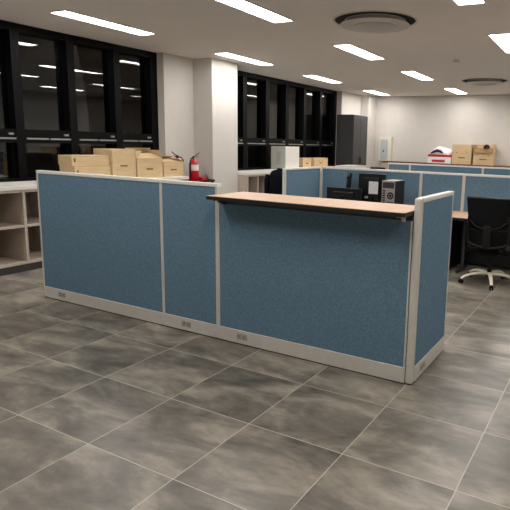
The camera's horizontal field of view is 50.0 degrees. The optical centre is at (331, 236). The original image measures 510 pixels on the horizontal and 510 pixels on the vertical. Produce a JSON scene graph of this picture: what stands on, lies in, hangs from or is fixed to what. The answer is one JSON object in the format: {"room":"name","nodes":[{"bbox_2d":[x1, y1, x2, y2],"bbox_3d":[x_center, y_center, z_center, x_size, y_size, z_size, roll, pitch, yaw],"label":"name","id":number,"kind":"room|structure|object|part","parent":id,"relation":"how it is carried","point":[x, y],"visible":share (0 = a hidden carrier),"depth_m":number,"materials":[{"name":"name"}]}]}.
{"room":"open-plan office","nodes":[
{"label":"open-plan office","id":0,"kind":"room"},
{"bbox_2d":[193,58,237,193],"bbox_3d":[-1.996,-1.572,9.315,0.400,2.830,0.665,7,11,27],"label":"column","id":1,"kind":"structure","parent":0,"point":[214,80],"depth_m":9.04,"materials":[{"name":"paint"}]},
{"bbox_2d":[0,262,509,509],"bbox_3d":[1.195,0.407,7.040,9.350,0.120,15.450,7,11,27],"label":"floor","id":2,"kind":"structure","parent":0,"point":[100,410],"depth_m":2.97,"materials":[{"name":"tile"}]},
{"bbox_2d":[0,179,187,275],"bbox_3d":[-3.369,-0.195,6.750,0.609,0.920,3.820,7,11,27],"label":"shelf unit","id":3,"kind":"object","parent":2,"relation":"on","point":[20,241],"visible":0.12,"depth_m":6.11,"materials":[{"name":"grey wood"}]},
{"bbox_3d":[-3.780,-0.124,5.967,0.593,0.026,0.390,7,11,27],"label":"shelf","id":4,"kind":"part","parent":3,"relation":"part of","materials":[{"name":"grey wood"}]},
{"bbox_3d":[-3.573,-0.185,6.351,0.593,0.026,0.430,7,11,27],"label":"shelf","id":5,"kind":"part","parent":3,"relation":"part of","materials":[{"name":"grey wood"}]},
{"bbox_2d":[0,176,188,190],"bbox_3d":[-3.347,-0.667,6.663,0.629,0.042,3.830,7,11,27],"label":"countertop","id":6,"kind":"structure","parent":3,"relation":"on","point":[17,185],"depth_m":6.10,"materials":[{"name":"white"}]},
{"bbox_2d":[59,165,110,174],"bbox_3d":[-3.170,-0.832,6.943,0.281,0.195,0.550,6,11,26],"label":"cardboard box","id":7,"kind":"object","parent":6,"relation":"on","point":[90,169],"visible":0.44,"depth_m":6.82,"materials":[{"name":"brown cardboard"}]},
{"bbox_2d":[58,155,108,165],"bbox_3d":[-3.178,-0.990,6.914,0.272,0.126,0.545,7,11,29],"label":"cardboard box","id":8,"kind":"object","parent":7,"relation":"on","point":[71,160],"visible":1,"depth_m":6.75,"materials":[{"name":"brown cardboard"}]},
{"bbox_2d":[93,148,135,176],"bbox_3d":[-2.963,-1.002,7.357,0.372,0.401,0.385,7,11,27],"label":"cardboard box","id":9,"kind":"object","parent":6,"relation":"on","point":[122,162],"visible":0.62,"depth_m":7.23,"materials":[{"name":"brown cardboard"}]},
{"bbox_2d":[125,148,162,177],"bbox_3d":[-2.749,-1.072,7.754,0.375,0.415,0.473,7,11,27],"label":"cardboard box","id":10,"kind":"object","parent":6,"relation":"on","point":[148,162],"visible":0.64,"depth_m":7.70,"materials":[{"name":"brown cardboard"}]},
{"bbox_2d":[162,155,183,176],"bbox_3d":[-2.535,-1.083,8.173,0.383,0.304,0.413,7,11,27],"label":"cardboard box","id":11,"kind":"object","parent":6,"relation":"on","point":[171,166],"visible":0.68,"depth_m":8.11,"materials":[{"name":"brown cardboard"}]},
{"bbox_2d":[188,174,214,182],"bbox_3d":[-2.292,-0.551,8.889,0.420,0.949,0.620,7,11,27],"label":"stand","id":12,"kind":"object","parent":3,"relation":"on","point":[201,179],"visible":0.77,"depth_m":8.86,"materials":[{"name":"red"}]},
{"bbox_2d":[189,153,198,180],"bbox_3d":[-2.228,-1.139,8.735,0.176,0.460,0.157,-3,11,-25],"label":"fire extinguisher","id":13,"kind":"object","parent":12,"relation":"on","point":[193,164],"visible":0.94,"depth_m":8.68,"materials":[{"name":"red metal"}]},
{"bbox_2d":[188,179,214,181],"bbox_3d":[-2.282,-0.925,8.824,0.420,0.037,0.620,7,11,27],"label":"tray","id":14,"kind":"object","parent":12,"relation":"on","point":[200,180],"depth_m":8.85,"materials":[{"name":"white"}]},
{"bbox_2d":[36,170,413,383],"bbox_3d":[-1.109,0.165,4.209,3.630,1.200,0.060,7,11,27],"label":"partition","id":15,"kind":"structure","parent":2,"relation":"on","point":[330,288],"depth_m":3.99,"materials":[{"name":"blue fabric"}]},
{"bbox_3d":[-2.013,-0.520,4.589,1.545,0.028,0.054,7,11,27],"label":"rail","id":16,"kind":"part","parent":15,"relation":"part of","materials":[{"name":"white metal"}]},
{"bbox_2d":[182,320,190,327],"bbox_3d":[-1.158,0.694,4.287,0.100,0.050,0.002,7,11,27],"label":"outlet plate","id":17,"kind":"object","parent":15,"relation":"attached to","point":[185,323],"depth_m":4.29,"materials":[{"name":"beige plastic"}]},
{"bbox_3d":[-1.080,-0.411,4.104,0.568,0.028,0.054,7,11,27],"label":"rail","id":18,"kind":"part","parent":15,"relation":"part of","materials":[{"name":"white metal"}]},
{"bbox_2d":[236,333,246,340],"bbox_3d":[-0.673,0.750,4.035,0.100,0.050,0.002,7,11,27],"label":"outlet plate","id":19,"kind":"object","parent":15,"relation":"attached to","point":[239,336],"depth_m":4.04,"materials":[{"name":"beige plastic"}]},
{"bbox_2d":[206,192,414,221],"bbox_3d":[-0.132,-0.211,3.674,1.493,0.072,0.435,7,11,27],"label":"countertop","id":20,"kind":"structure","parent":15,"relation":"on","point":[402,211],"depth_m":3.55,"materials":[{"name":"brown wood"}]},
{"bbox_3d":[-0.163,-0.191,3.644,1.515,0.028,0.054,7,11,27],"label":"rail","id":21,"kind":"part","parent":15,"relation":"part of","materials":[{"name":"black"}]},
{"bbox_2d":[238,174,320,197],"bbox_3d":[-0.797,-0.953,11.523,0.605,0.920,4.130,7,11,27],"label":"shelf unit","id":22,"kind":"object","parent":2,"relation":"on","point":[246,183],"visible":0.03,"depth_m":9.83,"materials":[{"name":"grey wood"}]},
{"bbox_2d":[238,166,335,174],"bbox_3d":[-0.775,-1.426,11.437,0.625,0.042,4.140,7,11,27],"label":"countertop","id":23,"kind":"structure","parent":22,"relation":"on","point":[259,171],"depth_m":9.98,"materials":[{"name":"white"}]},
{"bbox_2d":[271,146,298,168],"bbox_3d":[-0.968,-1.657,11.251,0.358,0.468,0.531,7,11,27],"label":"box","id":24,"kind":"object","parent":23,"relation":"on","point":[281,156],"visible":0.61,"depth_m":11.05,"materials":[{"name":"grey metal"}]},
{"bbox_3d":[-0.815,-1.641,11.172,0.012,0.462,0.524,7,11,27],"label":"door","id":25,"kind":"part","parent":24,"relation":"part of","materials":[{"name":"white metal"}]},
{"bbox_2d":[299,158,310,166],"bbox_3d":[-0.653,-1.656,12.017,0.252,0.221,0.360,7,11,27],"label":"cardboard box","id":26,"kind":"object","parent":23,"relation":"on","point":[303,162],"visible":0.48,"depth_m":11.87,"materials":[{"name":"brown cardboard"}]},
{"bbox_2d":[311,157,327,166],"bbox_3d":[-0.353,-1.742,12.575,0.252,0.216,0.640,7,11,27],"label":"cardboard box","id":27,"kind":"object","parent":23,"relation":"on","point":[321,162],"visible":0.71,"depth_m":12.45,"materials":[{"name":"brown cardboard"}]},
{"bbox_2d":[282,166,320,197],"bbox_3d":[-0.418,-0.394,7.614,0.056,1.175,0.955,7,11,27],"label":"wall","id":28,"kind":"structure","parent":2,"relation":"on","point":[299,181],"depth_m":7.50,"materials":[{"name":"blue fabric"}]},
{"bbox_3d":[-0.403,-0.959,7.516,0.054,0.028,0.955,7,11,27],"label":"rail","id":29,"kind":"part","parent":28,"relation":"part of","materials":[{"name":"white metal"}]},
{"bbox_2d":[336,165,366,168],"bbox_3d":[0.452,-1.169,12.668,0.464,1.022,0.720,7,11,27],"label":"base cabinet","id":30,"kind":"object","parent":2,"relation":"on","point":[344,166],"visible":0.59,"depth_m":12.39,"materials":[{"name":"white metal"}]},
{"bbox_2d":[336,114,367,164],"bbox_3d":[0.518,-2.003,13.934,0.495,2.235,0.840,7,11,27],"label":"locker","id":31,"kind":"object","parent":30,"relation":"on","point":[351,134],"visible":0.7,"depth_m":13.54,"materials":[{"name":"black metal"}]},
{"bbox_3d":[0.617,-1.970,13.646,0.014,2.165,0.407,7,11,27],"label":"door","id":32,"kind":"part","parent":31,"relation":"part of","materials":[{"name":"grey metal"}]},
{"bbox_3d":[0.813,-2.028,14.010,0.014,2.165,0.407,7,11,27],"label":"door","id":33,"kind":"part","parent":31,"relation":"part of","materials":[{"name":"grey metal"}]},
{"bbox_2d":[382,161,424,169],"bbox_3d":[1.961,-1.505,14.666,1.098,1.082,0.495,7,11,27],"label":"credenza","id":34,"kind":"object","parent":2,"relation":"on","point":[385,163],"visible":0.2,"depth_m":14.55,"materials":[{"name":"grey wood"}]},
{"bbox_3d":[1.613,-1.506,14.595,0.541,0.950,0.016,7,11,27],"label":"door","id":35,"kind":"part","parent":34,"relation":"part of","materials":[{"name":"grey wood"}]},
{"bbox_2d":[321,167,509,268],"bbox_3d":[1.450,-0.275,7.219,3.635,1.175,0.056,7,11,27],"label":"wall","id":36,"kind":"structure","parent":2,"relation":"on","point":[330,176],"depth_m":7.17,"materials":[{"name":"blue fabric"}]},
{"bbox_3d":[0.539,-0.948,7.603,1.535,0.028,0.054,7,11,27],"label":"rail","id":37,"kind":"part","parent":36,"relation":"part of","materials":[{"name":"white metal"}]},
{"bbox_3d":[1.472,-0.839,7.117,0.580,0.028,0.054,7,11,27],"label":"rail","id":38,"kind":"part","parent":36,"relation":"part of","materials":[{"name":"white metal"}]},
{"bbox_3d":[2.399,-0.730,6.635,1.520,0.028,0.054,7,11,27],"label":"rail","id":39,"kind":"part","parent":36,"relation":"part of","materials":[{"name":"white metal"}]},
{"bbox_2d":[405,191,453,384],"bbox_3d":[0.676,0.309,3.659,0.054,1.200,0.724,7,11,27],"label":"wall","id":40,"kind":"structure","parent":2,"relation":"on","point":[433,213],"depth_m":3.55,"materials":[{"name":"blue fabric"}]},
{"bbox_3d":[0.515,0.353,3.363,0.046,1.194,0.044,7,11,27],"label":"corner post","id":41,"kind":"part","parent":40,"relation":"part of","materials":[{"name":"beige metal"}]},
{"bbox_3d":[0.701,-0.271,3.579,0.048,0.028,0.680,7,11,27],"label":"rail","id":42,"kind":"part","parent":40,"relation":"part of","materials":[{"name":"white metal"}]},
{"bbox_2d":[421,162,460,165],"bbox_3d":[2.909,-1.394,14.173,1.048,1.082,0.495,7,11,27],"label":"credenza","id":43,"kind":"object","parent":2,"relation":"on","point":[425,162],"visible":0.1,"depth_m":13.90,"materials":[{"name":"grey wood"}]},
{"bbox_2d":[428,146,451,163],"bbox_3d":[2.857,-2.149,14.066,0.624,0.436,0.314,7,11,27],"label":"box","id":44,"kind":"object","parent":43,"relation":"on","point":[440,154],"visible":0.92,"depth_m":13.95,"materials":[{"name":"white cardboard"}]},
{"bbox_3d":[2.864,-2.126,14.084,0.624,0.057,0.284,7,11,27],"label":"red lid","id":45,"kind":"part","parent":44,"relation":"part of","materials":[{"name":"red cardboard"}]},
{"bbox_2d":[452,144,473,164],"bbox_3d":[3.384,-2.126,13.831,0.490,0.500,0.331,7,11,27],"label":"cardboard box","id":46,"kind":"object","parent":43,"relation":"on","point":[461,153],"visible":0.91,"depth_m":13.68,"materials":[{"name":"brown cardboard"}]},
{"bbox_2d":[388,163,509,175],"bbox_3d":[2.603,-0.724,10.002,3.380,1.172,0.056,7,11,27],"label":"wall","id":47,"kind":"structure","parent":2,"relation":"on","point":[413,167],"depth_m":10.09,"materials":[{"name":"blue fabric"}]},
{"bbox_3d":[1.330,-1.439,10.574,0.460,0.028,0.054,7,11,27],"label":"rail","id":48,"kind":"part","parent":47,"relation":"part of","materials":[{"name":"white metal"}]},
{"bbox_3d":[2.151,-1.343,10.147,1.400,0.028,0.054,7,11,27],"label":"rail","id":49,"kind":"part","parent":47,"relation":"part of","materials":[{"name":"white metal"}]},
{"bbox_3d":[3.439,-1.191,9.477,1.520,0.028,0.054,7,11,27],"label":"rail","id":50,"kind":"part","parent":47,"relation":"part of","materials":[{"name":"white metal"}]},
{"bbox_2d":[449,220,461,268],"bbox_3d":[1.379,0.079,6.852,0.400,0.600,0.514,7,11,27],"label":"drawer pedestal","id":51,"kind":"object","parent":2,"relation":"on","point":[456,225],"visible":0.13,"depth_m":6.76,"materials":[{"name":"black plastic"}]},
{"bbox_2d":[412,211,509,272],"bbox_3d":[1.963,0.098,6.585,2.040,0.685,0.667,7,11,27],"label":"desk","id":52,"kind":"object","parent":2,"relation":"on","point":[466,257],"visible":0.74,"depth_m":6.80,"materials":[{"name":"brown wood"}]},
{"bbox_3d":[2.079,0.064,6.799,1.920,0.625,0.015,7,11,27],"label":"modesty panel","id":53,"kind":"part","parent":52,"relation":"part of","materials":[{"name":"black"}]},
{"bbox_2d":[461,164,503,166],"bbox_3d":[3.835,-1.285,13.691,1.048,1.082,0.495,7,11,27],"label":"credenza","id":54,"kind":"object","parent":2,"relation":"on","point":[461,164],"visible":0.17,"depth_m":13.42,"materials":[{"name":"grey wood"}]},
{"bbox_2d":[473,144,496,165],"bbox_3d":[3.857,-2.078,13.574,0.500,0.519,0.374,7,11,27],"label":"cardboard box","id":55,"kind":"object","parent":54,"relation":"on","point":[481,156],"visible":0.94,"depth_m":13.46,"materials":[{"name":"brown cardboard"}]},
{"bbox_2d":[458,196,509,290],"bbox_3d":[1.806,0.035,5.998,0.657,1.001,0.701,6,11,25],"label":"office chair","id":56,"kind":"object","parent":2,"relation":"on","point":[488,214],"visible":1,"depth_m":5.71,"materials":[{"name":"black fabric"}]},
{"bbox_3d":[1.607,0.433,6.070,0.314,0.087,0.052,0,10,-7],"label":"arm","id":57,"kind":"part","parent":56,"relation":"part of","materials":[{"name":"beige plastic"}]},
{"bbox_3d":[1.707,0.405,6.248,0.052,0.087,0.314,-3,11,-25],"label":"arm","id":58,"kind":"part","parent":56,"relation":"part of","materials":[{"name":"beige plastic"}]},
{"bbox_3d":[1.800,0.126,6.061,0.470,0.070,0.450,6,11,25],"label":"seat","id":59,"kind":"part","parent":56,"relation":"part of","materials":[{"name":"black fabric"}]},
{"bbox_3d":[1.662,-0.237,5.688,0.480,0.325,0.100,6,11,25],"label":"backrest","id":60,"kind":"part","parent":56,"relation":"part of","materials":[{"name":"black fabric"}]},
{"bbox_3d":[1.681,-0.025,5.777,0.458,0.416,0.213,6,11,25],"label":"frame","id":61,"kind":"part","parent":56,"relation":"part of","materials":[{"name":"black plastic"}]},
{"bbox_3d":[1.747,0.462,5.922,0.052,0.087,0.313,3,10,11],"label":"arm","id":62,"kind":"part","parent":56,"relation":"part of","materials":[{"name":"beige plastic"}]},
{"bbox_3d":[1.909,0.417,6.210,0.314,0.087,0.052,-8,13,-42],"label":"arm","id":63,"kind":"part","parent":56,"relation":"part of","materials":[{"name":"beige plastic"}]},
{"bbox_3d":[1.934,0.452,6.009,0.314,0.087,0.052,7,11,28],"label":"arm","id":64,"kind":"part","parent":56,"relation":"part of","materials":[{"name":"beige plastic"}]},
{"bbox_3d":[0.384,-0.087,7.406,1.520,0.685,0.667,7,11,27],"label":"desk","id":65,"kind":"object","parent":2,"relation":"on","visible":0},
{"bbox_2d":[327,187,361,200],"bbox_3d":[0.157,-0.536,7.238,0.520,0.245,0.180,7,11,27],"label":"monitor","id":66,"kind":"object","parent":65,"relation":"on","point":[332,192],"visible":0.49,"depth_m":7.21,"materials":[{"name":"black plastic"}]},
{"bbox_2d":[345,172,351,187],"bbox_3d":[0.201,-0.687,7.545,0.180,0.439,0.220,1,10,-4],"label":"monitor","id":67,"kind":"object","parent":65,"relation":"on","point":[349,177],"visible":0.44,"depth_m":7.45,"materials":[{"name":"black plastic"}]},
{"bbox_2d":[358,173,385,202],"bbox_3d":[0.530,-0.622,7.207,0.390,0.445,0.180,7,11,27],"label":"monitor","id":68,"kind":"object","parent":65,"relation":"on","point":[370,184],"visible":0.64,"depth_m":7.19,"materials":[{"name":"black plastic"}]},
{"bbox_2d":[381,179,404,203],"bbox_3d":[0.801,-0.552,7.035,0.180,0.379,0.344,7,11,27],"label":"computer tower","id":69,"kind":"object","parent":65,"relation":"on","point":[392,189],"visible":0.84,"depth_m":6.90,"materials":[{"name":"black plastic"}]},
{"bbox_3d":[0.723,-0.533,6.891,0.176,0.359,0.006,7,11,27],"label":"panel","id":70,"kind":"part","parent":69,"relation":"part of","materials":[{"name":"silver metal"}]},
{"bbox_3d":[0.938,-0.592,10.404,1.100,0.684,0.750,7,11,27],"label":"desk","id":71,"kind":"object","parent":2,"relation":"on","visible":0},
{"bbox_2d":[370,167,384,169],"bbox_3d":[0.858,-1.115,10.198,0.300,0.412,0.180,7,11,27],"label":"monitor","id":72,"kind":"object","parent":71,"relation":"on","point":[370,167],"visible":0.1,"depth_m":10.17,"materials":[{"name":"black plastic"}]},
{"bbox_3d":[-0.661,-0.599,9.267,0.665,1.001,0.695,6,11,22],"label":"office chair","id":73,"kind":"object","parent":2,"relation":"on","visible":0},
{"bbox_2d":[264,168,282,194],"bbox_3d":[-0.782,-0.850,8.969,0.727,0.592,0.283,6,11,22],"label":"jacket","id":74,"kind":"object","parent":73,"relation":"on","point":[272,182],"visible":0.39,"depth_m":8.91,"materials":[{"name":"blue fabric"}]},
{"bbox_2d":[0,0,509,96],"bbox_3d":[1.274,-2.499,6.536,9.350,0.120,15.450,7,11,27],"label":"ceiling","id":75,"kind":"structure","parent":0,"point":[444,32],"depth_m":6.80,"materials":[{"name":"paint"}]},
{"bbox_2d":[48,10,156,35],"bbox_3d":[-2.635,-2.499,6.309,0.268,0.012,1.312,6,11,26],"label":"recessed light","id":76,"kind":"object","parent":75,"relation":"in","point":[66,13],"visible":1,"depth_m":6.23,"materials":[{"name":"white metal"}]},
{"bbox_2d":[213,52,273,65],"bbox_3d":[-1.399,-2.888,8.747,0.268,0.012,1.312,6,11,26],"label":"recessed light","id":77,"kind":"object","parent":75,"relation":"in","point":[225,54],"visible":1,"depth_m":8.66,"materials":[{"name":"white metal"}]},
{"bbox_2d":[215,0,294,22],"bbox_3d":[-0.818,-2.285,5.364,0.268,0.012,1.312,6,11,26],"label":"recessed light","id":78,"kind":"object","parent":75,"relation":"in","point":[249,7],"visible":1,"depth_m":5.47,"materials":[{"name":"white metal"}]},
{"bbox_2d":[302,75,342,82],"bbox_3d":[-0.176,-3.273,11.158,0.268,0.012,1.312,6,11,26],"label":"recessed light","id":79,"kind":"object","parent":75,"relation":"in","point":[309,76],"visible":1,"depth_m":11.07,"materials":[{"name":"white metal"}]},
{"bbox_2d":[332,44,384,59],"bbox_3d":[0.419,-2.674,7.801,0.268,0.012,1.312,6,11,26],"label":"recessed light","id":80,"kind":"object","parent":75,"relation":"in","point":[350,48],"visible":1,"depth_m":7.72,"materials":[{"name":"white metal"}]},
{"bbox_2d":[333,10,417,32],"bbox_3d":[0.467,-2.297,5.804,0.910,0.070,0.910,7,11,27],"label":"ceiling vent","id":81,"kind":"object","parent":75,"relation":"in","point":[366,21],"visible":1,"depth_m":5.63,"materials":[{"name":"grey painted metal"}]},
{"bbox_3d":[0.466,-2.265,5.810,0.470,0.006,0.470,7,11,27],"label":"plate","id":82,"kind":"part","parent":81,"relation":"part of","materials":[{"name":"grey"}]},
{"bbox_2d":[362,90,388,95],"bbox_3d":[1.155,-3.692,13.781,0.268,0.012,1.312,6,11,26],"label":"recessed light","id":83,"kind":"object","parent":75,"relation":"in","point":[369,91],"visible":1,"depth_m":13.68,"materials":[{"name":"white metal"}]},
{"bbox_2d":[367,91,386,94],"bbox_3d":[1.155,-3.694,13.781,0.236,0.006,1.280,6,11,26],"label":"diffuser","id":84,"kind":"object","parent":83,"relation":"attached to","point":[374,92],"depth_m":13.72,"materials":[{"name":"white plastic"}]},
{"bbox_2d":[400,71,434,79],"bbox_3d":[1.642,-3.059,10.212,0.268,0.012,1.312,6,11,26],"label":"recessed light","id":85,"kind":"object","parent":75,"relation":"in","point":[414,74],"visible":1,"depth_m":10.16,"materials":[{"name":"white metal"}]},
{"bbox_2d":[443,88,467,93],"bbox_3d":[2.972,-3.478,12.835,0.268,0.012,1.312,6,11,26],"label":"recessed light","id":86,"kind":"object","parent":75,"relation":"in","point":[454,90],"visible":1,"depth_m":12.71,"materials":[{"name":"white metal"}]},
{"bbox_2d":[447,89,465,93],"bbox_3d":[2.972,-3.480,12.835,0.236,0.006,1.280,6,11,26],"label":"diffuser","id":87,"kind":"object","parent":86,"relation":"attached to","point":[457,91],"depth_m":12.88,"materials":[{"name":"white plastic"}]},
{"bbox_2d":[452,0,486,5],"bbox_3d":[1.009,-2.071,4.413,0.268,0.012,1.312,6,11,26],"label":"recessed light","id":88,"kind":"object","parent":75,"relation":"in","point":[457,2],"visible":1,"depth_m":4.93,"materials":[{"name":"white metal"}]},
{"bbox_2d":[455,0,483,4],"bbox_3d":[1.009,-2.072,4.412,0.236,0.006,1.280,6,11,26],"label":"diffuser","id":89,"kind":"object","parent":88,"relation":"attached to","point":[458,2],"depth_m":4.94,"materials":[{"name":"white plastic"}]},
{"bbox_2d":[461,78,507,85],"bbox_3d":[3.047,-3.082,10.736,0.910,0.070,0.910,7,11,27],"label":"ceiling vent","id":90,"kind":"object","parent":75,"relation":"in","point":[472,81],"visible":1,"depth_m":10.54,"materials":[{"name":"grey"}]},
{"bbox_3d":[3.046,-3.050,10.741,0.470,0.006,0.470,7,11,27],"label":"plate","id":91,"kind":"part","parent":90,"relation":"part of","materials":[{"name":"grey"}]},
{"bbox_2d":[487,33,509,52],"bbox_3d":[2.245,-2.460,6.851,0.268,0.012,1.312,6,11,26],"label":"recessed light","id":92,"kind":"object","parent":75,"relation":"in","point":[502,40],"visible":1,"depth_m":6.64,"materials":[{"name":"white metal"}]},
{"bbox_2d":[156,52,360,175],"bbox_3d":[-2.709,-1.509,8.841,0.410,2.830,15.050,7,11,27],"label":"wall","id":93,"kind":"structure","parent":0,"point":[174,72],"depth_m":8.71,"materials":[{"name":"paint"}]},
{"bbox_2d":[0,20,158,181],"bbox_3d":[-4.426,-1.460,5.584,0.182,1.904,6.835,7,11,27],"label":"window","id":94,"kind":"structure","parent":93,"relation":"in","point":[118,83],"depth_m":7.52,"materials":[{"name":"black"}]},
{"bbox_3d":[-4.464,-1.745,5.537,0.008,1.160,6.615,7,11,27],"label":"glass","id":95,"kind":"part","parent":94,"relation":"part of","materials":[{"name":"black glass"}]},
{"bbox_3d":[-4.375,-1.051,5.605,0.018,0.020,6.585,7,11,27],"label":"handle rail","id":96,"kind":"part","parent":94,"relation":"part of","materials":[{"name":"silver metal"}]},
{"bbox_3d":[-4.489,-0.797,5.701,0.008,0.435,6.555,7,11,27],"label":"glass","id":97,"kind":"part","parent":94,"relation":"part of","materials":[{"name":"black glass"}]},
{"bbox_2d":[237,70,336,169],"bbox_3d":[-1.080,-2.445,11.789,0.182,1.904,4.780,7,11,27],"label":"window","id":98,"kind":"structure","parent":93,"relation":"in","point":[271,111],"depth_m":11.69,"materials":[{"name":"black glass"}]},
{"bbox_3d":[-1.118,-2.731,11.741,0.008,1.160,4.560,7,11,27],"label":"glass","id":99,"kind":"part","parent":98,"relation":"part of","materials":[{"name":"black glass"}]},
{"bbox_3d":[-1.030,-2.036,11.809,0.018,0.020,4.530,7,11,27],"label":"handle rail","id":100,"kind":"part","parent":98,"relation":"part of","materials":[{"name":"silver metal"}]},
{"bbox_3d":[-1.144,-1.782,11.906,0.008,0.435,4.500,7,11,27],"label":"glass","id":101,"kind":"part","parent":98,"relation":"part of","materials":[{"name":"black glass"}]},
{"bbox_2d":[360,95,376,168],"bbox_3d":[0.990,-2.481,15.021,0.240,2.830,0.530,7,11,27],"label":"column","id":102,"kind":"structure","parent":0,"point":[368,102],"depth_m":14.81,"materials":[{"name":"paint"}]},
{"bbox_2d":[374,94,509,166],"bbox_3d":[4.819,-2.101,13.435,9.350,2.830,0.200,7,11,27],"label":"wall","id":103,"kind":"structure","parent":0,"point":[417,125],"depth_m":14.23,"materials":[{"name":"paint"}]},
{"bbox_2d":[379,137,392,160],"bbox_3d":[1.506,-2.455,14.971,0.360,0.660,0.136,7,11,27],"label":"electrical box","id":104,"kind":"object","parent":103,"relation":"attached to","point":[385,143],"visible":1,"depth_m":14.92,"materials":[{"name":"beige metal"}]},
{"bbox_3d":[1.452,-2.431,14.939,0.220,0.540,0.009,7,11,27],"label":"door","id":105,"kind":"part","parent":104,"relation":"part of","materials":[{"name":"grey metal"}]}
]}

